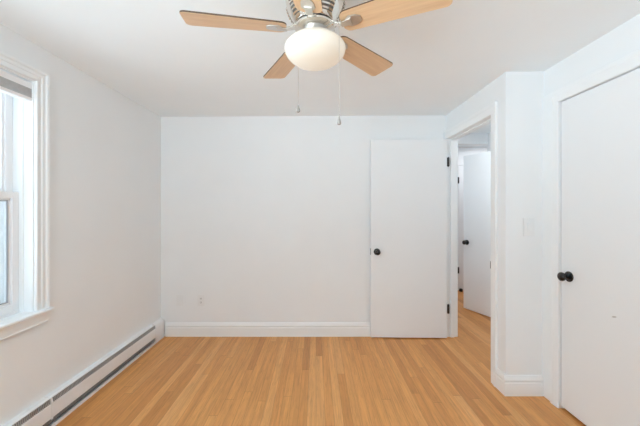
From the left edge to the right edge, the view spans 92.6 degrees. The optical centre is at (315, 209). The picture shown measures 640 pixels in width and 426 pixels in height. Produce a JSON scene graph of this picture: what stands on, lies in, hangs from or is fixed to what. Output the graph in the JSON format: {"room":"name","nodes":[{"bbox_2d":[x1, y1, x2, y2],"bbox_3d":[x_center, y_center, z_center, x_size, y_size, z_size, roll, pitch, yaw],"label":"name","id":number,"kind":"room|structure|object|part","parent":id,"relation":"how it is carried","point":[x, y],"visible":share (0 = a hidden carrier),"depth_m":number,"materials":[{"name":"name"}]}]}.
{"room":"empty bedroom","nodes":[
{"label":"empty bedroom","id":0,"kind":"room"},
{"bbox_2d":[0,24,160,425],"bbox_3d":[-1.729,0.070,1.018,0.165,2.500,4.568,0,0,1],"label":"wall","id":1,"kind":"structure","parent":0,"point":[105,146],"depth_m":2.21,"materials":[{"name":"paint"}]},
{"bbox_2d":[0,51,54,340],"bbox_3d":[-1.717,-0.070,1.371,0.251,1.493,0.997,0,0,0],"label":"window","id":2,"kind":"structure","parent":1,"relation":"in","point":[24,125],"depth_m":1.77,"materials":[{"name":"paint"}]},
{"bbox_3d":[-1.804,-0.080,1.371,0.015,1.320,0.771,0,0,1],"label":"storm frame","id":3,"kind":"part","parent":2,"relation":"part of","materials":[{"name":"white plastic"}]},
{"bbox_3d":[-1.775,-0.400,1.371,0.034,0.680,0.797,0,0,1],"label":"sash","id":4,"kind":"part","parent":2,"relation":"part of","materials":[{"name":"white plastic"}]},
{"bbox_3d":[-1.737,0.240,1.371,0.034,0.680,0.797,0,0,1],"label":"sash","id":5,"kind":"part","parent":2,"relation":"part of","materials":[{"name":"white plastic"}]},
{"bbox_3d":[-1.775,0.599,1.371,0.123,0.037,0.813,0,0,1],"label":"sill","id":6,"kind":"part","parent":2,"relation":"part of","materials":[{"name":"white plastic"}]},
{"bbox_2d":[0,70,31,100],"bbox_3d":[-1.667,-0.678,1.371,0.042,0.104,0.798,0,0,1],"label":"window shade","id":7,"kind":"object","parent":2,"relation":"attached to","point":[11,85],"visible":1,"depth_m":1.67,"materials":[{"name":"white fabric"}]},
{"bbox_3d":[-1.666,-0.635,1.371,0.040,0.018,0.798,0,0,1],"label":"rail","id":8,"kind":"part","parent":7,"relation":"part of","materials":[{"name":"white plastic"}]},
{"bbox_2d":[2,318,163,425],"bbox_3d":[-1.620,1.218,1.286,0.046,0.203,3.773,0,0,1],"label":"baseboard heater","id":9,"kind":"object","parent":1,"relation":"attached to","point":[50,410],"visible":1,"depth_m":2.13,"materials":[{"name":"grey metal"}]},
{"bbox_2d":[2,397,49,425],"bbox_3d":[-1.632,1.134,0.640,0.038,0.012,2.402,0,0,1],"label":"vent","id":10,"kind":"object","parent":9,"relation":"attached to","point":[21,417],"depth_m":1.71,"materials":[{"name":"metal"}]},
{"bbox_3d":[-1.642,1.224,1.224,0.004,0.188,3.567,0,0,1],"label":"panel","id":11,"kind":"part","parent":9,"relation":"part of","materials":[{"name":"grey metal"}]},
{"bbox_2d":[46,324,154,396],"bbox_3d":[-1.609,1.134,2.428,0.038,0.012,1.159,0,0,1],"label":"vent","id":12,"kind":"object","parent":9,"relation":"attached to","point":[79,377],"depth_m":2.25,"materials":[{"name":"metal"}]},
{"bbox_3d":[-1.619,1.309,1.224,0.041,0.022,3.568,0,0,1],"label":"rail","id":13,"kind":"part","parent":9,"relation":"part of","materials":[{"name":"metal"}]},
{"bbox_2d":[161,116,444,335],"bbox_3d":[-0.134,0.070,3.245,2.968,2.500,0.110,0,0,0],"label":"wall","id":14,"kind":"structure","parent":0,"point":[264,218],"depth_m":3.19,"materials":[{"name":"paint"}]},
{"bbox_2d":[198,295,204,305],"bbox_3d":[-1.197,0.946,3.186,0.072,0.116,0.008,0,0,0],"label":"wall outlet","id":15,"kind":"object","parent":14,"relation":"attached to","point":[201,298],"visible":1,"depth_m":3.18,"materials":[{"name":"white plastic"}]},
{"bbox_2d":[165,322,370,336],"bbox_3d":[-0.106,1.249,3.182,2.913,0.142,0.016,0,0,0],"label":"baseboard","id":16,"kind":"structure","parent":14,"relation":"attached to","point":[172,329],"depth_m":3.17,"materials":[{"name":"paint"}]},
{"bbox_2d":[370,139,449,337],"bbox_3d":[0.959,0.296,3.109,0.798,2.025,0.097,0,0,1],"label":"door","id":17,"kind":"structure","parent":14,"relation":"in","point":[408,177],"depth_m":3.13,"materials":[{"name":"paint"}]},
{"bbox_3d":[0.623,0.432,3.099,0.068,0.068,0.065,0,0,1],"label":"knob","id":18,"kind":"part","parent":17,"relation":"part of","materials":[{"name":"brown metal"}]},
{"bbox_2d":[0,0,639,116],"bbox_3d":[0.325,-1.073,1.005,4.250,0.215,4.610,0,0,0],"label":"ceiling","id":19,"kind":"structure","parent":0,"point":[145,51],"depth_m":1.86,"materials":[{"name":"paint"}]},
{"bbox_2d":[179,0,452,124],"bbox_3d":[-0.022,-0.654,1.289,1.035,0.638,1.034,0,0,0],"label":"ceiling fan","id":20,"kind":"object","parent":19,"relation":"hanging from","point":[314,45],"visible":1,"depth_m":1.24,"materials":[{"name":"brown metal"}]},
{"bbox_3d":[-0.329,-0.766,1.255,0.412,0.006,0.134,0,11,-9],"label":"fan blade","id":21,"kind":"part","parent":20,"relation":"part of","materials":[{"name":"brown wood"}]},
{"bbox_3d":[-0.154,-0.766,1.600,0.134,0.006,0.412,-12,6,-27],"label":"fan blade","id":22,"kind":"part","parent":20,"relation":"part of","materials":[{"name":"brown wood"}]},
{"bbox_3d":[-0.114,-0.767,1.290,0.082,0.022,0.043,0,0,-9],"label":"blade arm","id":23,"kind":"part","parent":20,"relation":"part of","materials":[{"name":"silver metal"}]},
{"bbox_3d":[-0.058,-0.619,1.385,0.003,0.276,0.088,0,0,-35],"label":"pull chain","id":24,"kind":"part","parent":20,"relation":"part of","materials":[{"name":"silver metal"}]},
{"bbox_3d":[-0.054,-0.766,0.982,0.134,0.006,0.412,11,2,9],"label":"fan blade","id":25,"kind":"part","parent":20,"relation":"part of","materials":[{"name":"brown wood"}]},
{"bbox_3d":[-0.004,-0.679,1.308,0.260,0.130,0.260,0,0,0],"label":"light globe","id":26,"kind":"part","parent":20,"relation":"part of","materials":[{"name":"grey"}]},
{"bbox_3d":[0.095,-0.767,1.258,0.082,0.022,0.043,0,0,27],"label":"blade arm","id":27,"kind":"part","parent":20,"relation":"part of","materials":[{"name":"silver metal"}]},
{"bbox_3d":[0.228,-0.766,1.541,0.412,0.006,0.134,0,-11,-45],"label":"fan blade","id":28,"kind":"part","parent":20,"relation":"part of","materials":[{"name":"brown wood"}]},
{"bbox_3d":[0.290,-0.766,1.159,0.412,0.006,0.134,0,-11,27],"label":"fan blade","id":29,"kind":"part","parent":20,"relation":"part of","materials":[{"name":"brown wood"}]},
{"bbox_2d":[56,290,585,425],"bbox_3d":[0.850,1.350,1.925,5.300,0.060,6.450,0,0,0],"label":"floor","id":30,"kind":"structure","parent":0,"point":[178,381],"depth_m":2.28,"materials":[{"name":"brown wood"}]},
{"bbox_2d":[458,147,486,159],"bbox_3d":[2.428,0.070,5.050,1.944,2.500,0.100,0,0,0],"label":"wall","id":31,"kind":"structure","parent":0,"point":[462,151],"depth_m":5.00,"materials":[{"name":"paint"}]},
{"bbox_2d":[458,166,463,289],"bbox_3d":[2.685,0.299,4.984,0.770,2.018,0.032,0,0,0],"label":"door","id":32,"kind":"structure","parent":31,"relation":"in","point":[460,168],"depth_m":4.99,"materials":[{"name":"paint"}]},
{"bbox_2d":[458,160,463,165],"bbox_3d":[2.693,0.258,4.990,0.943,2.125,0.020,0,0,0],"label":"trim","id":33,"kind":"structure","parent":31,"relation":"attached to","point":[460,162],"depth_m":4.98,"materials":[{"name":"paint"}]},
{"bbox_2d":[458,133,487,144],"bbox_3d":[1.885,-1.032,4.170,0.859,0.295,0.100,0,0,0],"label":"wall","id":34,"kind":"structure","parent":0,"point":[472,138],"depth_m":4.12,"materials":[{"name":"paint"}]},
{"bbox_2d":[458,123,490,146],"bbox_3d":[2.455,-1.103,3.692,2.090,0.155,2.915,0,0,0],"label":"ceiling","id":35,"kind":"structure","parent":0,"point":[486,129],"depth_m":4.02,"materials":[{"name":"paint"}]},
{"bbox_2d":[445,72,520,374],"bbox_3d":[1.403,0.070,3.639,0.106,2.500,2.922,0,0,0],"label":"wall","id":36,"kind":"structure","parent":0,"point":[506,89],"depth_m":2.18,"materials":[{"name":"paint"}]},
{"bbox_2d":[444,101,497,386],"bbox_3d":[1.403,0.258,2.754,0.146,2.125,0.960,0,0,0],"label":"door frame","id":37,"kind":"structure","parent":36,"relation":"attached to","point":[487,115],"depth_m":2.82,"materials":[{"name":"paint"}]},
{"bbox_3d":[1.410,0.297,2.757,0.036,2.045,0.825,0,0,0],"label":"stop moulding","id":38,"kind":"part","parent":37,"relation":"part of","materials":[{"name":"paint"}]},
{"bbox_3d":[1.466,0.258,2.757,0.020,2.125,0.953,0,0,0],"label":"casing","id":39,"kind":"part","parent":37,"relation":"part of","materials":[{"name":"paint"}]},
{"bbox_2d":[495,368,504,393],"bbox_3d":[1.342,1.249,2.226,0.016,0.142,0.096,0,0,0],"label":"baseboard","id":40,"kind":"structure","parent":36,"relation":"attached to","point":[499,374],"depth_m":2.22,"materials":[{"name":"paint"}]},
{"bbox_2d":[487,132,490,151],"bbox_3d":[2.365,0.070,3.216,0.100,2.500,1.847,0,0,0],"label":"wall","id":41,"kind":"structure","parent":0,"point":[489,134],"depth_m":4.08,"materials":[{"name":"paint"}]},
{"bbox_2d":[462,151,490,316],"bbox_3d":[2.129,0.299,3.732,0.165,2.018,0.761,0,0,-23],"label":"door","id":42,"kind":"structure","parent":41,"relation":"in","point":[477,167],"depth_m":3.87,"materials":[{"name":"paint"}]},
{"bbox_2d":[521,72,543,374],"bbox_3d":[1.938,0.070,2.236,0.964,2.500,0.115,0,0,0],"label":"wall","id":43,"kind":"structure","parent":0,"point":[532,83],"depth_m":2.18,"materials":[{"name":"paint"}]},
{"bbox_2d":[503,375,543,395],"bbox_3d":[1.471,1.249,2.170,0.274,0.142,0.016,0,0,0],"label":"baseboard","id":44,"kind":"structure","parent":43,"relation":"attached to","point":[513,385],"depth_m":2.16,"materials":[{"name":"paint"}]},
{"bbox_2d":[523,218,534,235],"bbox_3d":[1.512,0.125,2.172,0.080,0.128,0.012,0,0,0],"label":"light switch","id":45,"kind":"object","parent":43,"relation":"attached to","point":[528,223],"visible":1,"depth_m":2.17,"materials":[{"name":"white plastic"}]},
{"bbox_2d":[544,14,639,95],"bbox_3d":[1.675,0.070,0.457,0.110,2.500,3.443,0,0,0],"label":"wall","id":46,"kind":"structure","parent":0,"point":[624,39],"depth_m":1.77,"materials":[{"name":"paint"}]},
{"bbox_2d":[542,94,549,400],"bbox_3d":[1.615,0.261,2.137,0.010,2.118,0.082,0,0,0],"label":"trim","id":47,"kind":"structure","parent":46,"relation":"attached to","point":[546,99],"depth_m":2.14,"materials":[{"name":"paint"}]},
{"bbox_2d":[550,48,639,407],"bbox_3d":[1.665,0.261,1.647,0.131,2.118,0.898,0,0,0],"label":"door frame","id":48,"kind":"structure","parent":46,"relation":"attached to","point":[630,62],"depth_m":2.03,"materials":[{"name":"paint"}]},
{"bbox_2d":[557,68,639,425],"bbox_3d":[1.611,0.294,1.647,0.100,2.013,0.763,0,0,0],"label":"door","id":49,"kind":"structure","parent":46,"relation":"in","point":[599,276],"depth_m":1.74,"materials":[{"name":"paint"}]},
{"bbox_3d":[1.593,0.431,1.964,0.065,0.068,0.068,0,0,0],"label":"knob","id":50,"kind":"part","parent":49,"relation":"part of","materials":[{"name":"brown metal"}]}
]}

